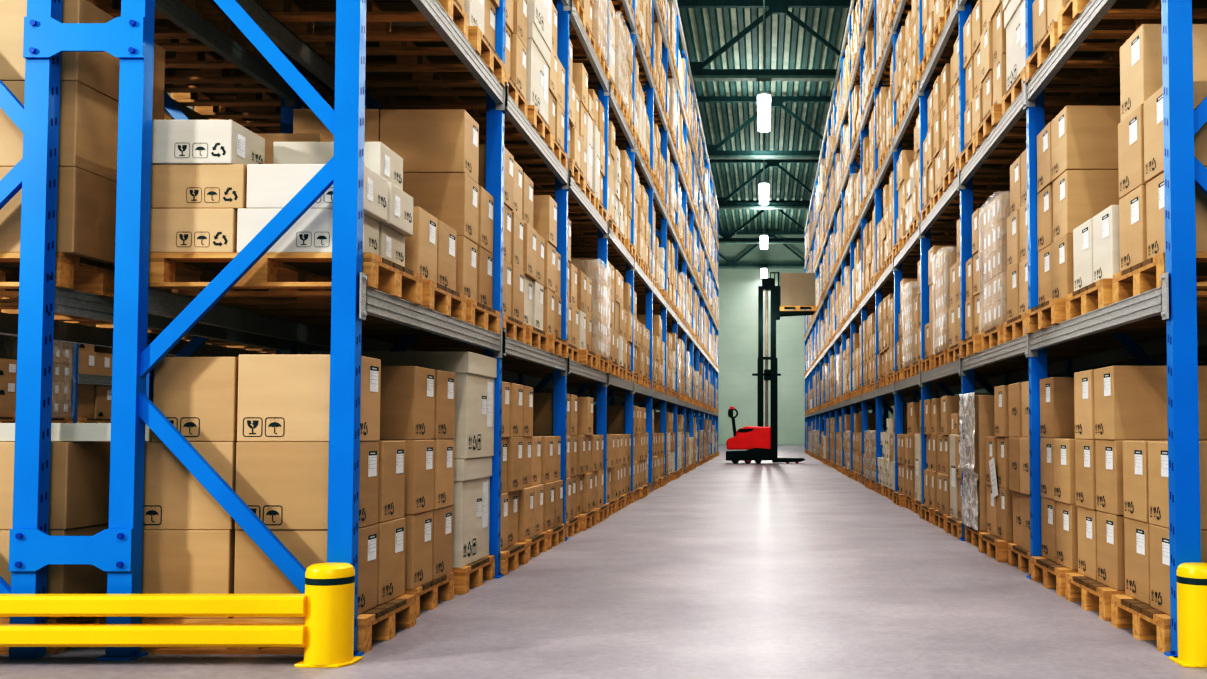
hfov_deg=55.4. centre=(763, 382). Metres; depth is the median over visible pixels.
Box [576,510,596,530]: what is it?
wooden pallet
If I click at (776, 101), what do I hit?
roof truss
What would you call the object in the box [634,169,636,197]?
carton
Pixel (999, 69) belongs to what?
carton
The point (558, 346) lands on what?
wooden pallet
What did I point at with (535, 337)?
wooden pallet
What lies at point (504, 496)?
carton
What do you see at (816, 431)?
load
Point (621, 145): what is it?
wooden pallet
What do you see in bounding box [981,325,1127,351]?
wooden pallet
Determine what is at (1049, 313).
wooden pallet
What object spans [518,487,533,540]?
carton
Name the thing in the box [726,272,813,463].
forklift
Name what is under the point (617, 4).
wooden pallet
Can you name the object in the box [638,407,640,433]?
carton
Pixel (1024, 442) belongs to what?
carton
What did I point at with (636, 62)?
carton
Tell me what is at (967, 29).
carton
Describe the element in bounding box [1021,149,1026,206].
carton
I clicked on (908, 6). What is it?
wooden pallet
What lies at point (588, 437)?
carton
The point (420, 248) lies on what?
carton
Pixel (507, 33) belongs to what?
carton
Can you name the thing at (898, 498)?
wooden pallet
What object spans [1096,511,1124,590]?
carton
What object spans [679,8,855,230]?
ceiling
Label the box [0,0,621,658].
rack
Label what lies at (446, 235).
carton
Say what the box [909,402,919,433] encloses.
carton
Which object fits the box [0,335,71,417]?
load
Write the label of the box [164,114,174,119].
wooden pallet
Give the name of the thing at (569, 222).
carton
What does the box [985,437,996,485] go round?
carton
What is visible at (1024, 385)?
carton
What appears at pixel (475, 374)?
carton
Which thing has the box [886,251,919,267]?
wooden pallet
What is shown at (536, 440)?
carton
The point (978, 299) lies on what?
carton
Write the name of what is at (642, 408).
carton
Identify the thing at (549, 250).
carton
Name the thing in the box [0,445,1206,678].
floor
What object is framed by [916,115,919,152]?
carton
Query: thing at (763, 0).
trim
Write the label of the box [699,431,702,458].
load
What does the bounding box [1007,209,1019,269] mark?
carton
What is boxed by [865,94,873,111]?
wooden pallet
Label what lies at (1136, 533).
carton
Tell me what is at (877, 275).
wooden pallet
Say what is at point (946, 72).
carton
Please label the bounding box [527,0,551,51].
carton
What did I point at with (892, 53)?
carton
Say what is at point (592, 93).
carton
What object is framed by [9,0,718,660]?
rack
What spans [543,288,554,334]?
carton
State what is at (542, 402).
carton
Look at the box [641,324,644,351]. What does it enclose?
carton
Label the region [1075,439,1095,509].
carton
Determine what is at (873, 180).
wooden pallet
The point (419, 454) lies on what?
carton
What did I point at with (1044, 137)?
carton
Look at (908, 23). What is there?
carton
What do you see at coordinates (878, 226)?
carton
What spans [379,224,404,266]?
carton
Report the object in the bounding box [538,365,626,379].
wooden pallet
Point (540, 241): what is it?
carton
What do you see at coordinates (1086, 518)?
carton
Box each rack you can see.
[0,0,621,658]
[0,334,111,422]
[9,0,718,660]
[804,0,1206,657]
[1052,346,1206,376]
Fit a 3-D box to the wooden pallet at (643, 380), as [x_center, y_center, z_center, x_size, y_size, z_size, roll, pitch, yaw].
[-2.324,-0.017,16.974,1.080,0.155,0.765,0,-2,0]
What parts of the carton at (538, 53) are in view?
lid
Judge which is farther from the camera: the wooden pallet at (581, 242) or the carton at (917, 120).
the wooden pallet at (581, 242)
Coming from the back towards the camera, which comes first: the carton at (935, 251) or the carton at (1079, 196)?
the carton at (935, 251)
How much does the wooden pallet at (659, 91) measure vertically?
0.155 m
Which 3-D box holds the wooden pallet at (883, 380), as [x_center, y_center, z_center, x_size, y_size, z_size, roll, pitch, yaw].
[2.325,-0.017,16.971,1.080,0.155,0.765,0,-2,0]
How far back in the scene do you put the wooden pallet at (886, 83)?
18.68 m
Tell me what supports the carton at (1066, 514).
on the wooden pallet at (1052, 574)
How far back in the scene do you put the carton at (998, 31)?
8.86 m
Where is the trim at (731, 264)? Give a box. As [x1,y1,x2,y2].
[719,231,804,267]
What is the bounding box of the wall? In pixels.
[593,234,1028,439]
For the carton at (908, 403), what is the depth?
14.56 m
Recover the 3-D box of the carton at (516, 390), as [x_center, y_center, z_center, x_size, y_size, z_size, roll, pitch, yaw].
[-2.087,0.206,8.387,0.533,0.396,0.359,0,-2,1]
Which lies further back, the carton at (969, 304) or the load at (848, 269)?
the load at (848, 269)
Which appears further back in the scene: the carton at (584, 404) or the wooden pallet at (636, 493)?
the wooden pallet at (636, 493)
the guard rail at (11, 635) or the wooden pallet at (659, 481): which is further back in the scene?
the wooden pallet at (659, 481)
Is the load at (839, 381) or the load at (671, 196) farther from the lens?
the load at (839, 381)
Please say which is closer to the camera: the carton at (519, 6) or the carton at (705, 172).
the carton at (519, 6)
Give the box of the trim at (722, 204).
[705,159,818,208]
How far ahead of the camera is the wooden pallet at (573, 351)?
10.82 m
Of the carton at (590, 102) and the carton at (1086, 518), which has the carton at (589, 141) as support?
the carton at (590, 102)
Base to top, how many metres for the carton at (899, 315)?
0.396 m
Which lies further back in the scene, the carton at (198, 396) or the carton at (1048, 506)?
the carton at (1048, 506)
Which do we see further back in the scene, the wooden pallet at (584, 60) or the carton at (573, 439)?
the wooden pallet at (584, 60)
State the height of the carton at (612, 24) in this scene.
0.801 m
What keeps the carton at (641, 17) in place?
on the wooden pallet at (637, 55)
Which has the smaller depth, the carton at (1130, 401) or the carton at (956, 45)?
the carton at (1130, 401)
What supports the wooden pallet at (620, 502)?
on the floor
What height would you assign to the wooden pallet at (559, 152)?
0.155 m
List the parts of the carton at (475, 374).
lid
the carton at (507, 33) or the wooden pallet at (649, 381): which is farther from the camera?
the wooden pallet at (649, 381)
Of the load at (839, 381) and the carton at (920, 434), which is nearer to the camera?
the carton at (920, 434)
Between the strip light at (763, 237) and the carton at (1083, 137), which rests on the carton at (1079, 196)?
the carton at (1083, 137)
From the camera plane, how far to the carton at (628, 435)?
15.33 m
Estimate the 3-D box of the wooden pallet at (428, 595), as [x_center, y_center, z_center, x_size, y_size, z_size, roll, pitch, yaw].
[-2.387,1.190,6.363,1.080,0.155,0.765,0,-2,0]
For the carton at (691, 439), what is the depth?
28.06 m
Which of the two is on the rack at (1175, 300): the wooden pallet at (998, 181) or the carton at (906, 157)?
the wooden pallet at (998, 181)
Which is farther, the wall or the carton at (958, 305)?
the wall
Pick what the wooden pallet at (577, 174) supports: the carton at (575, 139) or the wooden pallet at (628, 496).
the carton at (575, 139)
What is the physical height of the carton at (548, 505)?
0.396 m
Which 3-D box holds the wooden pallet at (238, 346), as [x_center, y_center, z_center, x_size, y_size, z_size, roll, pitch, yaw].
[-3.723,-0.350,9.027,1.080,0.155,0.765,0,-2,0]
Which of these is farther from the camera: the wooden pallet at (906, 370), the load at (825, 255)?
the load at (825, 255)
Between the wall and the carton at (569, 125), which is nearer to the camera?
the carton at (569, 125)
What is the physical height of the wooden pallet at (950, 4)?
0.155 m
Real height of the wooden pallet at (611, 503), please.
0.155 m
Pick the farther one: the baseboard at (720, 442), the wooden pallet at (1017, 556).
the baseboard at (720, 442)
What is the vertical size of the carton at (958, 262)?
0.396 m
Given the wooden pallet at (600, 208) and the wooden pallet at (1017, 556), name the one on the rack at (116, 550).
the wooden pallet at (600, 208)
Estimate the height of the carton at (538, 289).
0.396 m
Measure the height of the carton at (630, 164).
0.396 m
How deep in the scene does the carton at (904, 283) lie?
14.90 m
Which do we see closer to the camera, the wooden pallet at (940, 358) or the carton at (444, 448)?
the carton at (444, 448)
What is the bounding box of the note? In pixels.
[989,457,997,497]
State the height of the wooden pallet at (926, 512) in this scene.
0.155 m
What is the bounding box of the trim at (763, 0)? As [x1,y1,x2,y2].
[763,0,764,219]
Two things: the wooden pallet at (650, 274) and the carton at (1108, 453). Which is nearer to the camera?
the carton at (1108, 453)
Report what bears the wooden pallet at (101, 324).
on the rack at (36, 173)
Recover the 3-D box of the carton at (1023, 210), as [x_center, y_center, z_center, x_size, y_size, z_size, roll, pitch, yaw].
[2.104,-1.066,7.973,0.533,0.396,0.360,0,-2,-1]
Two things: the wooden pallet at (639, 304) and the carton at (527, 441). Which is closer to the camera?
the carton at (527, 441)
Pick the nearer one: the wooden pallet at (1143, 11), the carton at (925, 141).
the wooden pallet at (1143, 11)
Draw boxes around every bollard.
[295,562,362,667]
[1169,562,1206,667]
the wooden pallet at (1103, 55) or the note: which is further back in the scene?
the note
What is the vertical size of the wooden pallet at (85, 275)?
0.155 m
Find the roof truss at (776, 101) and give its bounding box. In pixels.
[694,96,833,158]
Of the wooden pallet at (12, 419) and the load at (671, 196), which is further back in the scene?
the load at (671, 196)
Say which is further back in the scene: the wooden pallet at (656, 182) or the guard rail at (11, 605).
the wooden pallet at (656, 182)
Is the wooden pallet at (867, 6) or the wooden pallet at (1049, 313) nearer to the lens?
the wooden pallet at (1049, 313)
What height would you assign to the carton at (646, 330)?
0.396 m
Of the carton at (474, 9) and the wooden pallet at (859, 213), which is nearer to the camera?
the carton at (474, 9)
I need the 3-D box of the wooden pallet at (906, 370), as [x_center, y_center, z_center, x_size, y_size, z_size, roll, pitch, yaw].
[2.351,-0.128,14.325,1.080,0.155,0.765,0,-2,0]
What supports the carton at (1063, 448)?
on the carton at (1066, 514)
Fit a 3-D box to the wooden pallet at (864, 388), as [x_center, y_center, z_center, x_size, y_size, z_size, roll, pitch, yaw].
[2.341,0.132,20.514,1.080,0.155,0.765,0,-2,0]
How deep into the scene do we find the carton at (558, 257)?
10.19 m
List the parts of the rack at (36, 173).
post, post, post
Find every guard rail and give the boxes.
[0,594,306,616]
[0,624,305,646]
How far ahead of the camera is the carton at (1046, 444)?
7.43 m
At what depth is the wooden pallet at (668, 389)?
21.34 m
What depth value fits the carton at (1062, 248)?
6.99 m
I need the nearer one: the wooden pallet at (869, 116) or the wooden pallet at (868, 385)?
the wooden pallet at (868, 385)
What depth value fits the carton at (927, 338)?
12.73 m
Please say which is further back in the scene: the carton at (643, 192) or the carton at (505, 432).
the carton at (643, 192)
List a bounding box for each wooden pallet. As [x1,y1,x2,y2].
[0,253,114,304]
[0,287,170,320]
[0,417,15,422]
[0,617,105,653]
[51,418,72,422]
[64,310,278,333]
[77,418,110,422]
[87,0,231,38]
[140,595,415,653]
[148,252,422,304]
[154,22,297,83]
[157,334,239,343]
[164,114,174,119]
[165,67,334,118]
[210,106,280,132]
[210,344,275,351]
[228,279,465,321]
[259,0,467,40]
[301,299,500,334]
[304,26,504,86]
[363,314,525,343]
[367,70,527,121]
[404,572,453,617]
[409,325,548,351]
[452,555,494,593]
[466,105,552,148]
[474,335,568,358]
[500,542,527,575]
[502,343,578,363]
[502,349,597,368]
[503,355,608,372]
[504,135,567,171]
[516,158,584,191]
[518,532,546,560]
[524,360,618,376]
[533,181,595,209]
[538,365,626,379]
[543,524,565,549]
[551,369,632,382]
[552,0,584,26]
[553,198,606,224]
[566,516,579,537]
[567,372,638,384]
[568,213,616,236]
[569,19,595,56]
[571,227,624,248]
[571,239,635,258]
[571,251,640,267]
[572,375,647,387]
[573,47,608,81]
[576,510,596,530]
[587,379,650,389]
[588,73,617,103]
[592,504,607,523]
[594,380,656,390]
[597,94,627,122]
[606,500,615,516]
[607,383,662,392]
[609,114,635,140]
[609,259,647,276]
[611,0,633,22]
[611,495,624,511]
[613,385,665,394]
[615,132,641,154]
[615,387,670,395]
[618,268,652,283]
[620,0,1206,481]
[620,15,642,43]
[623,277,656,290]
[623,492,632,506]
[633,488,639,502]
[634,283,660,296]
[635,43,646,63]
[635,57,653,80]
[635,147,648,169]
[635,163,653,181]
[636,289,667,301]
[637,296,670,306]
[638,174,659,192]
[639,75,657,96]
[640,485,647,498]
[644,90,664,111]
[644,186,663,203]
[644,483,650,493]
[645,106,667,124]
[652,480,655,490]
[653,197,666,212]
[654,1,664,24]
[654,206,669,221]
[656,478,661,488]
[661,476,666,485]
[780,306,815,313]
[856,387,912,395]
[857,118,869,136]
[857,295,883,307]
[858,206,873,221]
[860,197,882,212]
[861,20,873,41]
[861,105,873,124]
[861,289,891,301]
[861,385,914,394]
[864,1,873,24]
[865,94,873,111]
[865,284,893,296]
[865,478,870,488]
[866,186,883,203]
[867,383,920,392]
[868,74,889,96]
[869,276,893,290]
[870,174,889,192]
[870,380,933,390]
[871,480,875,491]
[874,57,889,80]
[874,268,916,283]
[875,163,892,181]
[876,483,882,494]
[877,379,940,389]
[880,147,892,169]
[880,375,955,387]
[881,37,892,63]
[882,261,916,276]
[883,485,888,498]
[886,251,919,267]
[887,15,906,43]
[887,372,960,384]
[888,134,913,150]
[889,488,894,500]
[891,0,911,22]
[892,239,956,258]
[893,114,917,140]
[893,369,976,382]
[893,492,904,506]
[901,95,918,122]
[902,228,956,248]
[903,365,989,379]
[905,495,914,511]
[909,72,940,103]
[909,213,959,236]
[911,360,1003,376]
[914,500,921,514]
[918,47,953,81]
[920,504,936,523]
[921,198,976,224]
[921,355,1024,372]
[928,17,958,56]
[933,182,1009,209]
[933,510,949,530]
[934,349,1028,368]
[943,158,1009,191]
[945,0,977,26]
[945,516,961,539]
[947,343,1065,363]
[959,134,1025,171]
[960,334,1097,358]
[964,524,986,547]
[975,104,1063,147]
[978,533,1012,561]
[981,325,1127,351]
[1002,66,1119,118]
[1003,313,1165,343]
[1008,543,1030,573]
[1026,21,1206,83]
[1026,298,1206,333]
[1031,556,1077,595]
[1058,0,1206,38]
[1065,573,1125,620]
[1066,278,1206,320]
[1111,595,1170,653]
[1112,252,1206,304]
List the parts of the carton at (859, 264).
lid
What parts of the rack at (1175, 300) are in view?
post, post, post, post, post, post, post, post, post, post, post, post, post, post, post, post, post, post, post, post, foot plate, post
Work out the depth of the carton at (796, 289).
33.76 m
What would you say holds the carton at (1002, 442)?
on the carton at (1005, 496)
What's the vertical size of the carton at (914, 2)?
0.396 m
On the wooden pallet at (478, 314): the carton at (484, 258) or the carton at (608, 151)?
the carton at (484, 258)
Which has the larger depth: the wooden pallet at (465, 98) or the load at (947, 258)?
the load at (947, 258)
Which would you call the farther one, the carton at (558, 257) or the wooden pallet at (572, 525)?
the wooden pallet at (572, 525)
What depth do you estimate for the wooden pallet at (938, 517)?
11.57 m
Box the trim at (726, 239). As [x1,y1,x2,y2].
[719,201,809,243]
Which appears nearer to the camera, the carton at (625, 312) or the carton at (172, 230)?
the carton at (172, 230)
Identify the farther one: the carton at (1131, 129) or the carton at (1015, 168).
the carton at (1015, 168)
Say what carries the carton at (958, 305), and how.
on the wooden pallet at (953, 351)
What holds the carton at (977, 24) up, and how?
on the carton at (977, 64)
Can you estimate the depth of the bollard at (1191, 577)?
4.80 m
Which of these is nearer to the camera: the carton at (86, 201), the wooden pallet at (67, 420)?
the carton at (86, 201)
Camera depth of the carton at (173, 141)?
5.16 m
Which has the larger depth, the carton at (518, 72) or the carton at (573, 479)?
the carton at (573, 479)
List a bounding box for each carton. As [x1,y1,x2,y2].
[0,0,119,101]
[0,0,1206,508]
[0,81,118,182]
[0,167,116,263]
[0,441,109,529]
[0,524,107,617]
[141,529,234,618]
[143,441,236,529]
[149,208,237,252]
[150,164,246,209]
[151,120,264,165]
[152,357,238,441]
[167,93,193,110]
[234,524,377,617]
[235,441,378,529]
[237,208,378,254]
[237,354,380,441]
[247,164,387,221]
[273,142,402,189]
[311,351,496,458]
[377,517,405,604]
[378,440,404,522]
[379,109,478,183]
[379,183,412,235]
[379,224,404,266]
[380,366,434,439]
[391,0,484,34]
[403,173,478,244]
[404,440,434,514]
[404,510,432,589]
[405,206,437,282]
[431,439,453,508]
[432,506,452,579]
[434,370,454,438]
[437,220,456,290]
[452,457,491,567]
[456,236,477,301]
[477,186,493,253]
[477,246,492,308]
[478,144,513,209]
[484,0,495,49]
[500,493,507,550]
[501,381,509,437]
[501,437,507,493]
[503,204,511,263]
[503,259,511,316]
[505,0,512,32]
[505,24,510,75]
[506,491,517,545]
[507,437,522,491]
[510,34,526,97]
[510,383,522,436]
[511,0,527,49]
[511,160,522,218]
[511,212,523,270]
[511,265,523,322]
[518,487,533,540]
[522,172,533,227]
[523,223,536,279]
[523,385,532,436]
[523,437,531,487]
[524,275,532,325]
[526,21,550,122]
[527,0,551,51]
[531,436,540,485]
[531,484,543,535]
[532,281,543,330]
[533,195,556,247]
[533,233,544,285]
[533,393,569,435]
[538,142,586,180]
[541,436,552,483]
[543,241,555,292]
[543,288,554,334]
[543,482,554,530]
[548,91,554,136]
[549,47,557,99]
[552,2,557,53]
[552,125,599,199]
[553,436,560,480]
[553,480,562,526]
[554,294,561,337]
[555,59,564,111]
[555,102,564,148]
[555,251,560,297]
[566,436,569,477]
[566,478,570,520]
[567,302,571,343]
[568,218,570,261]
[568,262,569,301]
[569,38,572,79]
[569,76,574,126]
[569,125,569,157]
[569,263,576,306]
[569,476,575,517]
[570,127,580,169]
[570,394,576,435]
[570,436,576,476]
[571,258,609,294]
[571,305,577,347]
[572,63,587,111]
[573,435,585,474]
[574,91,578,133]
[576,474,582,514]
[577,271,586,312]
[577,397,592,434]
[578,310,585,348]
[579,102,586,147]
[583,472,592,511]
[585,435,590,472]
[586,112,592,188]
[586,277,591,316]
[586,314,591,350]
[588,89,597,128]
[588,93,593,120]
[591,435,598,471]
[593,405,633,433]
[593,434,606,501]
[598,100,604,139]
[599,435,603,469]
[607,434,614,467]
[608,121,614,159]
[608,151,609,184]
[609,10,610,74]
[609,264,613,298]
[611,18,614,83]
[614,269,619,303]
[614,434,618,466]
[619,150,628,184]
[619,434,621,464]
[620,274,622,305]
[622,434,626,463]
[623,283,630,311]
[623,310,626,339]
[624,26,630,63]
[627,159,631,189]
[627,434,630,462]
[629,40,632,72]
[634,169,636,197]
[634,291,636,318]
[634,406,638,433]
[635,58,638,90]
[635,173,638,203]
[637,322,641,347]
[638,182,640,205]
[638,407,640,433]
[640,11,643,42]
[641,185,645,214]
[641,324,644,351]
[641,407,644,433]
[645,192,648,219]
[645,327,647,353]
[646,113,648,141]
[646,433,648,482]
[648,222,650,247]
[648,330,649,354]
[662,342,664,385]
[677,432,678,469]
[678,51,681,85]
[689,437,693,463]
[700,205,703,228]
[705,172,706,191]
[780,273,814,305]
[823,436,825,458]
[827,136,830,161]
[836,162,839,189]
[840,438,841,465]
[852,269,853,303]
[857,260,860,297]
[877,222,879,248]
[879,87,888,116]
[879,301,882,328]
[880,217,883,244]
[882,102,885,130]
[883,184,888,213]
[883,297,886,324]
[886,98,888,146]
[886,205,888,234]
[887,294,893,320]
[889,171,893,202]
[890,64,892,84]
[890,298,893,323]
[890,434,893,461]
[891,53,892,82]
[893,405,906,433]
[895,39,897,69]
[897,160,900,190]
[897,434,899,462]
[898,26,904,61]
[898,313,900,341]
[899,150,914,184]
[900,279,917,310]
[900,434,904,463]
[905,11,911,43]
[907,31,912,70]
[907,403,908,433]
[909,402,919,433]
[911,0,916,26]
[914,125,917,159]
[914,296,918,330]
[915,434,920,501]
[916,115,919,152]
[917,260,919,294]
[919,400,920,433]
[920,434,921,501]
[923,137,928,174]
[924,399,931,434]
[925,323,929,356]
[928,90,933,130]
[928,246,956,285]
[931,398,940,434]
[933,76,941,120]
[933,113,941,157]
[935,152,940,191]
[937,435,941,472]
[937,473,941,511]
[940,141,989,182]
[941,63,950,110]
[941,102,948,146]
[941,396,959,434]
[942,435,949,474]
[942,474,949,514]
[948,87,955,135]
[948,305,954,346]
[949,128,955,166]
[950,53,954,91]
[950,263,955,306]
[950,435,959,518]
[951,413,960,434]
[954,35,958,85]
[955,80,958,124]
[955,121,958,157]
[955,301,960,344]
[955,436,961,478]
[956,259,959,302]
[957,218,959,260]
[958,478,961,520]
[963,13,973,69]
[964,102,971,147]
[965,58,973,108]
[965,298,974,338]
[966,257,974,300]
[972,0,982,54]
[972,88,982,136]
[972,208,984,254]
[973,250,983,295]
[974,45,982,95]
[974,292,983,334]
[980,21,992,82]
[982,0,991,30]
[982,70,992,117]
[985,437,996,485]
[986,485,996,536]
[992,3,1005,66]
[993,54,1006,103]
[994,385,1008,436]
[997,437,1008,488]
[997,487,1012,540]
[1003,0,1009,10]
[1004,0,1025,89]
[1006,264,1018,320]
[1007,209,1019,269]
[1008,382,1021,436]
[1009,437,1024,492]
[1010,155,1020,214]
[1013,491,1021,546]
[1019,203,1027,261]
[1019,258,1027,314]
[1019,438,1029,494]
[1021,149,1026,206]
[1021,381,1028,437]
[1022,494,1029,551]
[1032,0,1046,49]
[1037,122,1052,192]
[1037,184,1052,251]
[1038,244,1051,304]
[1040,377,1074,437]
[1040,438,1053,499]
[1041,497,1055,561]
[1047,0,1135,29]
[1051,105,1120,181]
[1052,234,1073,298]
[1053,170,1119,241]
[1053,438,1075,503]
[1056,501,1077,569]
[1073,218,1092,290]
[1074,369,1094,438]
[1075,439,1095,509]
[1077,506,1096,580]
[1093,205,1119,282]
[1094,365,1206,439]
[1095,440,1123,514]
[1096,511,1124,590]
[1118,105,1145,198]
[1119,185,1146,271]
[1120,24,1206,121]
[1123,440,1206,522]
[1124,517,1149,604]
[1143,81,1206,182]
[1146,167,1206,258]
[1148,441,1206,529]
[1149,524,1206,615]
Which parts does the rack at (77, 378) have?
post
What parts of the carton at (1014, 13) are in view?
lid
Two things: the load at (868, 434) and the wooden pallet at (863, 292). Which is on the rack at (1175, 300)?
the wooden pallet at (863, 292)
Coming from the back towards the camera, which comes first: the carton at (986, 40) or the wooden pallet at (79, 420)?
the wooden pallet at (79, 420)
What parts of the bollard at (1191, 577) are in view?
plate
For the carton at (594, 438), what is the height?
0.396 m
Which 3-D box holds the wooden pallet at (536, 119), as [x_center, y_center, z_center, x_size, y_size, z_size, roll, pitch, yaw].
[-2.318,-2.056,9.143,1.080,0.155,0.765,0,-2,0]
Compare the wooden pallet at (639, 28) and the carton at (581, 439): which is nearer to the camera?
the carton at (581, 439)
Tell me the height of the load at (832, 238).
1.047 m
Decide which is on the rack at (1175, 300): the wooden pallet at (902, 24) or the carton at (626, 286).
the wooden pallet at (902, 24)
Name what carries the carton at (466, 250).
on the wooden pallet at (478, 314)
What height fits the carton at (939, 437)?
0.396 m
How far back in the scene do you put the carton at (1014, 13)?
8.28 m
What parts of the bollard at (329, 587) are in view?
plate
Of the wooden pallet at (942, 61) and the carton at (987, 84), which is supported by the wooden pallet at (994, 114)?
the carton at (987, 84)
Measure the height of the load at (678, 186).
1.047 m
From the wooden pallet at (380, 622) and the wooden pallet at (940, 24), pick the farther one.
the wooden pallet at (940, 24)
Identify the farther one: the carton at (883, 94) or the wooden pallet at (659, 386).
the wooden pallet at (659, 386)
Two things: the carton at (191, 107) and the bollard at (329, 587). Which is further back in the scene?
the carton at (191, 107)
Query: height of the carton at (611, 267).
0.396 m
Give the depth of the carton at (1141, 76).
5.55 m
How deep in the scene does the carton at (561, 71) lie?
10.22 m
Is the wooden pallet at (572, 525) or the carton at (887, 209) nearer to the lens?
the wooden pallet at (572, 525)
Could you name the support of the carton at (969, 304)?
on the wooden pallet at (971, 345)
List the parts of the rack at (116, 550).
spacer plate, spacer plate, foot plate, post, post, foot plate, post, post, post, post, post, post, post, post, post, post, post, post, post, post, post, post, post, post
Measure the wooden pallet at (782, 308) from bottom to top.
0.155 m
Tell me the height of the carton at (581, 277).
0.396 m
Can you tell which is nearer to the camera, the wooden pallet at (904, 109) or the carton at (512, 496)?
the carton at (512, 496)
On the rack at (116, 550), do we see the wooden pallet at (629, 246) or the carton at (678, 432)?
the wooden pallet at (629, 246)
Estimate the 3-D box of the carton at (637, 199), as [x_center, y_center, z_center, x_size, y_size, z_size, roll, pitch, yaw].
[-2.089,-2.821,16.393,0.533,0.396,0.345,0,-2,0]
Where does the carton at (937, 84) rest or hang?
on the carton at (937, 131)
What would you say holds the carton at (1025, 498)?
on the wooden pallet at (1017, 556)
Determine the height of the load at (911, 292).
1.047 m
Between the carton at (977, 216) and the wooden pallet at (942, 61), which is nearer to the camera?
the carton at (977, 216)
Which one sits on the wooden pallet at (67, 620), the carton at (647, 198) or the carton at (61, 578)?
the carton at (61, 578)
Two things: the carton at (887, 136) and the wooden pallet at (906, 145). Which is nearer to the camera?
the wooden pallet at (906, 145)
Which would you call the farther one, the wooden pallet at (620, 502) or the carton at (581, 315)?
the wooden pallet at (620, 502)
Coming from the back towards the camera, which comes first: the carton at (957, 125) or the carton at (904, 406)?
the carton at (904, 406)
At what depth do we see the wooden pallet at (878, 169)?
18.00 m
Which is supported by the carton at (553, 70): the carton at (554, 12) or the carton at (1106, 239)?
the carton at (554, 12)
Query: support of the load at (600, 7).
on the wooden pallet at (584, 60)
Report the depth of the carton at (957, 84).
10.74 m
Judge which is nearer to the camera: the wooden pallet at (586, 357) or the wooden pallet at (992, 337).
the wooden pallet at (992, 337)
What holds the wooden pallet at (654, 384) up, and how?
on the rack at (116, 550)
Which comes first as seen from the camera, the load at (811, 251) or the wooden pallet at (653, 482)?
the wooden pallet at (653, 482)
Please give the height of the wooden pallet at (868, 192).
0.155 m
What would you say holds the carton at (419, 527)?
on the wooden pallet at (428, 595)
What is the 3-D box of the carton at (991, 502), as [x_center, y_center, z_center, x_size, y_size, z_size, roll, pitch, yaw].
[2.101,1.032,9.169,0.533,0.396,0.370,0,-2,0]
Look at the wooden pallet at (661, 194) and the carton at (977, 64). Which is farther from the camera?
the wooden pallet at (661, 194)
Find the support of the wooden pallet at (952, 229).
on the rack at (1175, 300)
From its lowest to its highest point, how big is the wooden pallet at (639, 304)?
0.155 m
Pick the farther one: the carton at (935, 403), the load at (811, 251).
the load at (811, 251)
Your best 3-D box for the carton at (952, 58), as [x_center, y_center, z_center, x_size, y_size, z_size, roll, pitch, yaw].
[2.122,-3.043,11.098,0.533,0.396,0.368,0,-2,0]
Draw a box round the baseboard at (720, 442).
[718,440,804,444]
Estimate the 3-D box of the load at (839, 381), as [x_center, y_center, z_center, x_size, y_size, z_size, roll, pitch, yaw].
[2.317,-0.173,27.588,1.074,1.047,0.789,0,-2,0]
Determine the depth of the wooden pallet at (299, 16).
6.66 m
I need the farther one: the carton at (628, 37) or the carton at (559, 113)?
the carton at (628, 37)
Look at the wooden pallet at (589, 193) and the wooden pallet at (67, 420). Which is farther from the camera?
the wooden pallet at (67, 420)
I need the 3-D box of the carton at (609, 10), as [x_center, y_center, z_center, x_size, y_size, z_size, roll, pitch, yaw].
[-2.095,-4.018,13.395,0.533,0.801,0.352,0,-2,0]
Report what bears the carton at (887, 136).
on the wooden pallet at (885, 151)
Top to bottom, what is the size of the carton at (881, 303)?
0.396 m
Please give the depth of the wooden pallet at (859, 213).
21.46 m
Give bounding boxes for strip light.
[757,91,770,131]
[759,181,768,204]
[760,234,767,248]
[761,267,766,277]
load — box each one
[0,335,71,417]
[569,261,606,357]
[573,0,607,62]
[615,14,625,106]
[668,1,674,57]
[668,79,675,133]
[669,164,673,219]
[677,345,678,391]
[678,186,679,233]
[678,273,684,316]
[686,352,687,395]
[694,165,695,204]
[694,229,695,268]
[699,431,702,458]
[700,307,702,342]
[704,260,705,291]
[810,210,811,236]
[810,251,811,272]
[813,431,814,452]
[816,186,817,215]
[816,279,817,305]
[816,431,817,454]
[818,431,819,454]
[821,263,822,293]
[824,255,825,287]
[826,366,828,401]
[831,234,833,273]
[838,354,840,395]
[846,268,849,314]
[847,431,885,470]
[850,174,857,226]
[866,432,871,479]
[872,432,875,481]
[905,282,918,366]
[935,248,956,352]
[958,392,994,530]
[983,192,1009,331]
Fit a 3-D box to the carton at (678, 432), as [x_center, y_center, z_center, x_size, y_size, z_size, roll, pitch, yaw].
[-2.092,1.458,24.167,0.533,0.801,0.370,0,-2,0]
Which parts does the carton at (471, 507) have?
lid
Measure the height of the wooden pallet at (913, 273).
0.155 m
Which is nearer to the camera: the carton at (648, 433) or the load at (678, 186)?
the carton at (648, 433)

